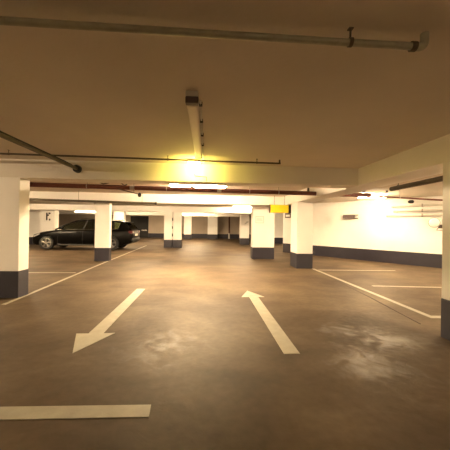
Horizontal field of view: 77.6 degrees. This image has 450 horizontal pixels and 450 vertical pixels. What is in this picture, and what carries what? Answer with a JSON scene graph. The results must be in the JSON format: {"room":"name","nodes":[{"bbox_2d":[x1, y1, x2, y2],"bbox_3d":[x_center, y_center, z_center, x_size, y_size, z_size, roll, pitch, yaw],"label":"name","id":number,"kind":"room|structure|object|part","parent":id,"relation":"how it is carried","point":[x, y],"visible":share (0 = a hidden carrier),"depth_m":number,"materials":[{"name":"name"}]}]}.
{"room":"parking garage","nodes":[
{"label":"parking garage","id":0,"kind":"room"},
{"bbox_2d":[29,210,40,244],"bbox_3d":[-13.526,-0.026,16.713,6.150,2.330,0.306,1,0,-4],"label":"wall","id":1,"kind":"structure","parent":0,"point":[34,215],"depth_m":16.70,"materials":[{"name":"white paint"}]},
{"bbox_2d":[59,214,250,238],"bbox_3d":[-3.836,0.164,28.459,28.000,2.330,0.306,1,0,-4],"label":"wall","id":2,"kind":"structure","parent":0,"point":[156,223],"depth_m":28.37,"materials":[{"name":"beige paint"}]},
{"bbox_2d":[131,216,148,237],"bbox_3d":[-8.538,0.185,27.929,1.750,2.150,0.160,1,0,-4],"label":"door","id":3,"kind":"structure","parent":2,"relation":"in","point":[142,222],"depth_m":27.95,"materials":[{"name":"black metal"}]},
{"bbox_2d":[0,238,449,449],"bbox_3d":[-1.755,1.379,11.406,30.000,0.200,35.000,1,0,-4],"label":"floor","id":4,"kind":"structure","parent":0,"point":[211,372],"depth_m":2.73,"materials":[{"name":"grey concrete"}]},
{"bbox_2d":[0,177,29,297],"bbox_3d":[-3.739,0.210,4.804,0.568,2.020,0.278,1,0,-4],"label":"concrete pillar","id":5,"kind":"structure","parent":4,"relation":"on","point":[14,191],"depth_m":4.68,"materials":[{"name":"white paint"}]},
{"bbox_2d":[40,210,58,245],"bbox_3d":[-10.062,0.019,16.062,0.788,2.330,0.458,1,0,-4],"label":"concrete pillar","id":6,"kind":"structure","parent":4,"relation":"on","point":[44,226],"depth_m":15.85,"materials":[{"name":"white paint"}]},
{"bbox_2d":[44,211,51,221],"bbox_3d":[-10.010,-0.486,15.831,0.440,0.620,0.022,1,0,-4],"label":"sign","id":7,"kind":"object","parent":6,"relation":"attached to","point":[47,214],"visible":1,"depth_m":15.83,"materials":[{"name":"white plastic"}]},
{"bbox_2d":[29,272,75,272],"bbox_3d":[-5.413,1.205,7.073,3.142,0.004,0.080,1,0,-5],"label":"parking line","id":8,"kind":"object","parent":4,"relation":"on","point":[29,272],"visible":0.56,"depth_m":7.18,"materials":[{"name":"white paint"}]},
{"bbox_2d":[1,245,146,304],"bbox_3d":[-4.125,1.240,10.752,0.093,0.004,13.017,1,0,-6],"label":"parking line","id":9,"kind":"object","parent":4,"relation":"on","point":[146,245],"visible":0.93,"depth_m":5.96,"materials":[{"name":"white paint"}]},
{"bbox_2d":[0,405,150,419],"bbox_3d":[-1.269,1.239,1.850,1.542,0.004,0.130,1,0,-3],"label":"lane marking","id":10,"kind":"object","parent":4,"relation":"on","point":[85,411],"visible":1,"depth_m":1.86,"materials":[{"name":"white paint"}]},
{"bbox_2d":[32,219,139,249],"bbox_3d":[-7.033,0.436,14.427,4.892,1.566,2.140,1,0,-4],"label":"estate car","id":11,"kind":"object","parent":4,"relation":"on","point":[78,232],"visible":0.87,"depth_m":13.59,"materials":[{"name":"black paint"}]},
{"bbox_3d":[-7.048,0.960,13.539,2.100,0.070,0.045,1,0,-4],"label":"sill trim","id":12,"kind":"part","parent":11,"relation":"part of","materials":[{"name":"black plastic"}]},
{"bbox_3d":[-6.645,0.210,13.598,2.770,0.066,0.019,1,0,-4],"label":"window trim","id":13,"kind":"part","parent":11,"relation":"part of","materials":[{"name":"silver metal"}]},
{"bbox_3d":[-6.422,0.009,13.748,3.586,0.550,0.332,1,0,-4],"label":"frame","id":14,"kind":"part","parent":11,"relation":"part of","materials":[{"name":"black paint"}]},
{"bbox_2d":[94,202,111,260],"bbox_3d":[-4.226,0.226,9.713,0.488,2.020,0.238,1,0,-4],"label":"concrete pillar","id":15,"kind":"structure","parent":4,"relation":"on","point":[103,211],"depth_m":9.60,"materials":[{"name":"white paint"}]},
{"bbox_2d":[73,289,144,352],"bbox_3d":[-1.539,1.246,4.095,0.430,0.004,2.780,1,0,-4],"label":"floor arrow","id":16,"kind":"object","parent":4,"relation":"on","point":[82,340],"depth_m":3.33,"materials":[{"name":"white paint"}]},
{"bbox_2d":[113,211,125,220],"bbox_3d":[-7.827,0.072,20.790,0.758,2.330,0.508,1,0,-4],"label":"concrete pillar","id":17,"kind":"structure","parent":4,"relation":"on","point":[118,215],"depth_m":20.55,"materials":[{"name":"white paint"}]},
{"bbox_2d":[164,212,181,247],"bbox_3d":[-2.954,0.273,15.962,0.968,2.020,0.469,1,0,-4],"label":"concrete pillar","id":18,"kind":"structure","parent":4,"relation":"on","point":[172,220],"depth_m":15.74,"materials":[{"name":"white paint"}]},
{"bbox_2d":[184,216,191,238],"bbox_3d":[-3.463,0.158,26.081,0.688,2.330,0.508,1,0,-4],"label":"concrete pillar","id":19,"kind":"structure","parent":4,"relation":"on","point":[187,219],"depth_m":25.83,"materials":[{"name":"white paint"}]},
{"bbox_2d":[207,216,217,238],"bbox_3d":[-1.220,0.195,27.428,0.958,2.330,0.508,1,0,-4],"label":"concrete pillar","id":20,"kind":"structure","parent":4,"relation":"on","point":[212,220],"depth_m":27.18,"materials":[{"name":"white paint"}]},
{"bbox_2d":[239,213,248,244],"bbox_3d":[1.346,0.194,19.476,0.618,2.330,0.508,1,0,-4],"label":"concrete pillar","id":21,"kind":"structure","parent":4,"relation":"on","point":[244,228],"depth_m":19.23,"materials":[{"name":"white paint"}]},
{"bbox_2d":[250,206,274,258],"bbox_3d":[1.484,0.157,11.093,0.858,2.330,0.458,1,0,-4],"label":"concrete pillar","id":22,"kind":"structure","parent":4,"relation":"on","point":[262,234],"depth_m":10.87,"materials":[{"name":"white paint"}]},
{"bbox_2d":[255,216,263,222],"bbox_3d":[1.345,-0.206,10.849,0.330,0.270,0.022,1,0,-4],"label":"notice","id":23,"kind":"object","parent":22,"relation":"attached to","point":[258,219],"visible":1,"depth_m":10.84,"materials":[{"name":"white paper"}]},
{"bbox_2d":[242,291,299,353],"bbox_3d":[0.554,1.275,4.109,0.410,0.004,2.700,1,0,-4],"label":"floor arrow","id":24,"kind":"object","parent":4,"relation":"on","point":[287,347],"depth_m":3.51,"materials":[{"name":"white paint"}]},
{"bbox_2d":[290,202,312,268],"bbox_3d":[2.409,0.315,8.832,0.498,2.020,0.648,1,0,-4],"label":"concrete pillar","id":25,"kind":"structure","parent":4,"relation":"on","point":[301,256],"depth_m":8.52,"materials":[{"name":"white paint"}]},
{"bbox_2d":[320,272,420,323],"bbox_3d":[2.626,1.312,5.785,0.045,0.004,4.195,1,0,1],"label":"joint","id":26,"kind":"object","parent":4,"relation":"on","point":[320,272],"visible":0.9,"depth_m":4.65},
{"bbox_2d":[347,270,394,270],"bbox_3d":[3.908,1.341,8.288,2.304,0.004,0.080,1,0,-2],"label":"parking line","id":27,"kind":"object","parent":4,"relation":"on","point":[347,270],"visible":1,"depth_m":8.28,"materials":[{"name":"white paint"}]},
{"bbox_2d":[313,269,440,317],"bbox_3d":[3.039,1.319,6.213,0.600,0.004,4.580,1,0,-4],"label":"parking line","id":28,"kind":"object","parent":4,"relation":"on","point":[373,293],"visible":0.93,"depth_m":4.99,"materials":[{"name":"white paint"}]},
{"bbox_2d":[371,285,441,287],"bbox_3d":[5.006,1.346,6.004,3.627,0.004,0.080,1,0,2],"label":"parking line","id":29,"kind":"object","parent":4,"relation":"on","point":[371,285],"visible":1,"depth_m":6.03,"materials":[{"name":"white paint"}]},
{"bbox_2d":[441,162,449,340],"bbox_3d":[2.780,0.293,3.069,0.498,2.020,0.418,1,0,-4],"label":"concrete pillar","id":30,"kind":"structure","parent":4,"relation":"on","point":[445,300],"depth_m":3.20,"materials":[{"name":"white paint"}]},
{"bbox_2d":[0,0,449,215],"bbox_3d":[-1.720,-1.176,11.418,30.000,0.250,35.000,1,0,-4],"label":"ceiling","id":31,"kind":"structure","parent":0,"point":[63,91],"depth_m":2.14,"materials":[{"name":"paint"}]},
{"bbox_2d":[0,131,81,172],"bbox_3d":[-2.408,-0.994,3.106,0.134,0.211,3.301,1,0,-3],"label":"pipe","id":32,"kind":"object","parent":31,"relation":"hanging from","point":[76,168],"visible":1,"depth_m":3.60,"materials":[{"name":"metal"}]},
{"bbox_2d":[29,194,156,204],"bbox_3d":[-5.934,-0.934,8.977,7.314,0.374,0.095,1,0,-9],"label":"drain pipe","id":33,"kind":"object","parent":31,"relation":"hanging from","point":[36,199],"visible":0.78,"depth_m":9.18,"materials":[{"name":"metal"}]},
{"bbox_2d":[119,189,140,196],"bbox_3d":[-2.098,-0.843,6.182,0.667,0.475,0.075,1,0,29],"label":"pipe","id":34,"kind":"object","parent":31,"relation":"hanging from","point":[139,194],"visible":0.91,"depth_m":6.08,"materials":[{"name":"metal"}]},
{"bbox_2d":[29,204,250,213],"bbox_3d":[-7.311,-0.954,15.717,19.400,0.310,0.500,1,0,-4],"label":"ceiling beam","id":35,"kind":"structure","parent":31,"relation":"attached to","point":[68,207],"depth_m":15.68,"materials":[{"name":"white paint"}]},
{"bbox_2d":[74,210,94,212],"bbox_3d":[-7.563,-0.753,15.700,1.700,0.100,0.104,1,0,-4],"label":"ceiling lamp","id":36,"kind":"object","parent":35,"relation":"attached to","point":[74,210],"visible":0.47,"depth_m":15.63,"materials":[{"name":"white plastic"}]},
{"bbox_2d":[0,150,280,163],"bbox_3d":[-1.929,-1.049,4.239,5.667,0.076,0.036,1,0,-5],"label":"pipe","id":37,"kind":"object","parent":31,"relation":"hanging from","point":[8,153],"visible":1,"depth_m":4.30,"materials":[{"name":"metal"}]},
{"bbox_2d":[59,210,239,216],"bbox_3d":[-7.892,-0.935,21.642,19.000,0.310,0.400,1,0,-4],"label":"ceiling beam","id":38,"kind":"structure","parent":31,"relation":"attached to","point":[60,211],"depth_m":21.64,"materials":[{"name":"white paint"}]},
{"bbox_2d":[29,191,283,205],"bbox_3d":[-7.253,-0.982,9.533,18.720,0.310,0.450,1,0,-4],"label":"ceiling beam","id":39,"kind":"structure","parent":31,"relation":"attached to","point":[159,198],"depth_m":9.66,"materials":[{"name":"white paint"}]},
{"bbox_2d":[30,182,315,195],"bbox_3d":[-3.529,-0.957,6.237,11.763,0.287,0.131,1,0,-8],"label":"pipe","id":40,"kind":"object","parent":31,"relation":"hanging from","point":[32,184],"visible":0.81,"depth_m":6.50,"materials":[{"name":"red metal"}]},
{"bbox_2d":[0,158,357,188],"bbox_3d":[-6.940,-1.000,4.668,18.720,0.310,0.400,1,0,-4],"label":"ceiling beam","id":41,"kind":"structure","parent":31,"relation":"attached to","point":[29,169],"depth_m":4.89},
{"bbox_2d":[187,161,199,168],"bbox_3d":[-0.511,-0.991,4.578,0.210,0.150,0.125,1,0,-4],"label":"lamp","id":42,"kind":"object","parent":31,"relation":"attached to","point":[191,164],"visible":0.77,"depth_m":4.52,"materials":[{"name":"white"}]},
{"bbox_2d":[185,90,203,163],"bbox_3d":[-0.331,-1.020,3.495,0.132,0.104,2.530,1,0,-4],"label":"ceiling lamp","id":43,"kind":"object","parent":31,"relation":"attached to","point":[192,101],"visible":1,"depth_m":2.65,"materials":[{"name":"white plastic"}]},
{"bbox_2d":[168,184,226,187],"bbox_3d":[-0.694,-1.007,7.124,1.500,0.100,0.104,1,0,-4],"label":"ceiling lamp","id":44,"kind":"object","parent":31,"relation":"attached to","point":[169,185],"visible":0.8,"depth_m":7.09,"materials":[{"name":"white"}]},
{"bbox_2d":[0,16,428,51],"bbox_3d":[-0.974,-1.037,1.409,4.207,0.101,0.073,1,0,-4],"label":"pipe","id":45,"kind":"object","parent":31,"relation":"hanging from","point":[412,46],"visible":1,"depth_m":1.45,"materials":[{"name":"metal"}]},
{"bbox_2d":[232,206,250,207],"bbox_3d":[1.016,-0.947,14.799,1.250,0.100,0.104,1,0,-4],"label":"ceiling lamp","id":46,"kind":"object","parent":31,"relation":"attached to","point":[232,206],"visible":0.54,"depth_m":14.74,"materials":[{"name":"white plastic"}]},
{"bbox_2d":[269,196,290,212],"bbox_3d":[1.925,-0.711,9.646,0.800,0.595,0.090,1,0,-4],"label":"hanging sign","id":47,"kind":"object","parent":31,"relation":"hanging from","point":[284,208],"visible":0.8,"depth_m":9.60,"materials":[{"name":"yellow plastic"}]},
{"bbox_3d":[1.863,-0.554,9.642,0.640,0.270,0.080,1,0,-4],"label":"panel","id":48,"kind":"part","parent":47,"relation":"part of","materials":[{"name":"yellow plastic"}]},
{"bbox_2d":[284,134,449,204],"bbox_3d":[2.842,-0.875,2.291,0.500,0.310,16.200,1,0,-4],"label":"ceiling beam","id":49,"kind":"structure","parent":31,"relation":"attached to","point":[427,159],"depth_m":4.12,"materials":[{"name":"white paint"}]},
{"bbox_2d":[356,195,386,198],"bbox_3d":[4.741,-0.922,9.077,1.000,0.100,0.104,1,0,-4],"label":"ceiling lamp","id":50,"kind":"object","parent":31,"relation":"attached to","point":[376,195],"visible":0.38,"depth_m":9.04,"materials":[{"name":"white"}]},
{"bbox_2d":[361,189,387,192],"bbox_3d":[4.083,-0.938,7.631,0.700,0.100,0.104,1,0,-4],"label":"ceiling lamp","id":51,"kind":"object","parent":31,"relation":"attached to","point":[370,190],"visible":0.71,"depth_m":7.59,"materials":[{"name":"white plastic"}]},
{"bbox_2d":[339,193,442,200],"bbox_3d":[5.460,-0.759,7.339,5.385,0.421,0.180,1,0,-4],"label":"pipe","id":52,"kind":"object","parent":31,"relation":"hanging from","point":[366,195],"visible":0.78,"depth_m":7.25,"materials":[{"name":"red metal"}]},
{"bbox_2d":[389,176,442,190],"bbox_3d":[3.371,-0.841,4.178,0.090,0.346,2.700,1,0,-4],"label":"drain pipe","id":53,"kind":"object","parent":31,"relation":"hanging from","point":[439,178],"visible":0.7,"depth_m":4.78,"materials":[{"name":"metal"}]},
{"bbox_2d":[274,213,282,243],"bbox_3d":[5.093,0.255,21.267,4.100,2.330,0.206,1,0,-4],"label":"wall","id":54,"kind":"structure","parent":0,"point":[278,221],"depth_m":21.10,"materials":[{"name":"white paint"}]},
{"bbox_2d":[283,196,442,267],"bbox_3d":[7.309,0.228,8.773,0.306,2.330,13.555,1,0,-39],"label":"wall","id":55,"kind":"structure","parent":0,"point":[374,236],"depth_m":10.53,"materials":[{"name":"white paint"}]},
{"bbox_2d":[285,213,290,217],"bbox_3d":[3.075,-0.464,13.680,0.026,0.240,0.340,1,0,-39],"label":"notice","id":56,"kind":"object","parent":55,"relation":"attached to","point":[287,215],"visible":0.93,"depth_m":13.66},
{"bbox_2d":[343,215,357,218],"bbox_3d":[5.033,-0.328,11.210,0.140,0.170,0.600,1,0,-39],"label":"wall fixture","id":57,"kind":"object","parent":55,"relation":"attached to","point":[344,216],"visible":1,"depth_m":11.18,"materials":[{"name":"metal"}]},
{"bbox_2d":[386,214,442,216],"bbox_3d":[7.099,-0.320,8.724,0.117,0.104,3.905,1,0,-39],"label":"pipe","id":58,"kind":"object","parent":55,"relation":"attached to","point":[396,215],"visible":1,"depth_m":9.51,"materials":[{"name":"grey plastic"}]},
{"bbox_2d":[391,203,442,207],"bbox_3d":[7.161,-0.650,8.656,0.118,0.104,3.725,1,0,-39],"label":"pipe","id":59,"kind":"object","parent":55,"relation":"attached to","point":[435,204],"visible":1,"depth_m":9.41,"materials":[{"name":"grey plastic"}]},
{"bbox_2d":[393,208,442,212],"bbox_3d":[7.178,-0.480,8.632,0.117,0.104,3.665,1,0,-39],"label":"pipe","id":60,"kind":"object","parent":55,"relation":"attached to","point":[411,210],"visible":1,"depth_m":9.38,"materials":[{"name":"grey plastic"}]},
{"bbox_2d":[428,218,441,230],"bbox_3d":[6.761,-0.024,8.883,0.449,0.425,0.306,1,0,-4],"label":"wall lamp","id":61,"kind":"object","parent":55,"relation":"attached to","point":[433,222],"visible":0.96,"depth_m":8.86,"materials":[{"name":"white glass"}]},
{"bbox_3d":[6.620,-0.076,8.868,0.058,0.300,0.300,1,0,-39],"label":"dish","id":62,"kind":"part","parent":61,"relation":"part of","materials":[{"name":"mirror"}]}
]}

